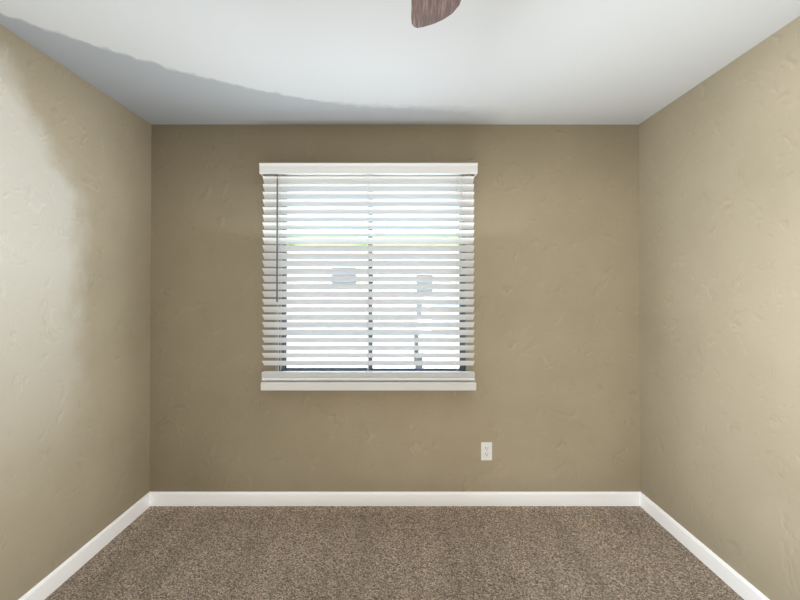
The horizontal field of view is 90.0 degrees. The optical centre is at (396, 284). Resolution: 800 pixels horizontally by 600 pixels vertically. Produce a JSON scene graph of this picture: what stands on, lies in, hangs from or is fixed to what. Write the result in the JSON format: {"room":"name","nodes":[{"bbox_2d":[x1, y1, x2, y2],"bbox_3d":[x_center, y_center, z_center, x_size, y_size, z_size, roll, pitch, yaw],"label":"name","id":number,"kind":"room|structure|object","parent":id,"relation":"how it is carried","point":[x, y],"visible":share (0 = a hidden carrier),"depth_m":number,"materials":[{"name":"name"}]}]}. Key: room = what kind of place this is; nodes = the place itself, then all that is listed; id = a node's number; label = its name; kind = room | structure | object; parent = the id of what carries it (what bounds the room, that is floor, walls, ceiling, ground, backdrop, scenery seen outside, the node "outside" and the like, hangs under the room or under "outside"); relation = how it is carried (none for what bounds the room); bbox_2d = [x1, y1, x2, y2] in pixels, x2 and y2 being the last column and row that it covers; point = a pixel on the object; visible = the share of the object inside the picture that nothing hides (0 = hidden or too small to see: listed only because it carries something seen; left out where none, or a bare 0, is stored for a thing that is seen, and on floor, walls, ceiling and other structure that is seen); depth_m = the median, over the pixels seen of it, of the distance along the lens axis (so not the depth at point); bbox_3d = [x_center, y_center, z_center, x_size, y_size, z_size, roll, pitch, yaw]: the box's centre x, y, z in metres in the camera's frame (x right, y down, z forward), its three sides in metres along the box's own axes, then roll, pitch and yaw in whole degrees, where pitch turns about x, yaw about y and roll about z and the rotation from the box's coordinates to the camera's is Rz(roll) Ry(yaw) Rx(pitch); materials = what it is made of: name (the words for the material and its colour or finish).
{"room":"empty bedroom","nodes":[
{"label":"empty bedroom","id":0,"kind":"room"},
{"bbox_2d":[0,24,151,599],"bbox_3d":[-1.662,0.171,0.492,0.160,2.440,4.470,0,-1,0],"label":"wall","id":1,"kind":"structure","parent":0,"point":[75,233],"depth_m":1.92,"materials":[{"name":"paint"}]},
{"bbox_2d":[18,493,149,599],"bbox_3d":[-1.575,1.349,0.476,0.013,0.085,4.137,0,-1,0],"label":"baseboard","id":2,"kind":"structure","parent":1,"relation":"attached to","point":[51,582],"depth_m":2.01,"materials":[{"name":"white wood"}]},
{"bbox_2d":[45,506,743,599],"bbox_3d":[-0.012,1.451,0.481,3.460,0.120,4.470,0,-1,0],"label":"floor","id":3,"kind":"structure","parent":0,"point":[395,553],"depth_m":2.06,"materials":[{"name":"brown carpet"}]},
{"bbox_2d":[150,125,640,491],"bbox_3d":[-0.012,0.190,2.647,3.140,2.440,0.160,0,-1,0],"label":"wall","id":4,"kind":"structure","parent":0,"point":[551,403],"depth_m":2.57,"materials":[{"name":"paint"}]},
{"bbox_2d":[261,380,475,390],"bbox_3d":[-0.175,0.630,2.554,1.325,0.049,0.189,0,-1,0],"label":"window sill","id":5,"kind":"structure","parent":4,"relation":"attached to","point":[368,385],"depth_m":2.46,"materials":[{"name":"white wood"}]},
{"bbox_2d":[279,191,465,370],"bbox_3d":[-0.163,-0.050,2.672,1.233,1.320,0.044,0,-1,0],"label":"window","id":6,"kind":"structure","parent":4,"relation":"in","point":[371,368],"depth_m":2.66,"materials":[{"name":"grey metal"}]},
{"bbox_2d":[259,163,477,379],"bbox_3d":[-0.177,-0.078,2.521,1.354,1.350,0.098,0,-1,0],"label":"window blinds","id":7,"kind":"object","parent":6,"relation":"attached to","point":[367,202],"visible":0.98,"depth_m":2.51,"materials":[{"name":"white plastic"}]},
{"bbox_2d":[149,492,640,505],"bbox_3d":[-0.012,1.367,2.551,3.140,0.085,0.013,0,-1,0],"label":"baseboard","id":8,"kind":"structure","parent":4,"relation":"attached to","point":[394,498],"depth_m":2.54,"materials":[{"name":"white wood"}]},
{"bbox_2d":[481,442,491,459],"bbox_3d":[0.573,1.066,2.556,0.070,0.115,0.007,0,-1,0],"label":"electrical outlet","id":9,"kind":"object","parent":4,"relation":"attached to","point":[486,450],"visible":1,"depth_m":2.56,"materials":[{"name":"white plastic"}]},
{"bbox_2d":[0,0,799,124],"bbox_3d":[-0.012,-1.109,0.504,3.460,0.120,4.470,0,-1,0],"label":"ceiling","id":10,"kind":"structure","parent":0,"point":[387,62],"depth_m":1.81,"materials":[{"name":"paint"}]},
{"bbox_2d":[411,0,460,27],"bbox_3d":[0.069,-0.781,0.558,1.268,0.535,1.217,0,-1,0],"label":"fan","id":11,"kind":"object","parent":10,"relation":"hanging from","point":[424,13],"visible":1,"depth_m":1.08,"materials":[{"name":"brown wood"}]},
{"bbox_2d":[639,16,799,599],"bbox_3d":[1.638,0.171,0.492,0.160,2.440,4.470,0,-1,0],"label":"wall","id":12,"kind":"structure","parent":0,"point":[719,209],"depth_m":1.87,"materials":[{"name":"paint"}]},
{"bbox_2d":[640,493,769,599],"bbox_3d":[1.552,1.349,0.476,0.013,0.085,4.137,0,-1,0],"label":"baseboard","id":13,"kind":"structure","parent":12,"relation":"attached to","point":[736,582],"depth_m":2.01,"materials":[{"name":"white wood"}]},
{"label":"outside","id":14,"kind":"structure","parent":0,"visible":0},
{"bbox_2d":[287,320,417,367],"bbox_3d":[-0.012,2.016,32.653,80.000,0.212,59.800,0,-1,0],"label":"ground","id":15,"kind":"structure","parent":14,"point":[346,351],"depth_m":11.58,"materials":[{"name":"beige"}]},
{"bbox_2d":[287,252,458,314],"bbox_3d":[-1.012,-0.084,29.071,26.300,3.950,9.300,0,-1,0],"label":"house","id":16,"kind":"structure","parent":15,"relation":"on","point":[350,313],"depth_m":24.56,"materials":[{"name":"white"}]},
{"bbox_2d":[287,229,458,244],"bbox_3d":[-1.573,-1.907,36.644,26.512,7.727,5.721,0,-1,0],"label":"tree","id":17,"kind":"object","parent":15,"relation":"on","point":[373,237],"depth_m":35.56,"materials":[{"name":"green plant"}]},
{"bbox_2d":[413,297,458,367],"bbox_3d":[1.287,0.959,7.211,2.072,1.458,4.618,0,-1,0],"label":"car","id":18,"kind":"object","parent":15,"relation":"on","point":[437,336],"depth_m":5.93,"materials":[{"name":"white"}]}
]}

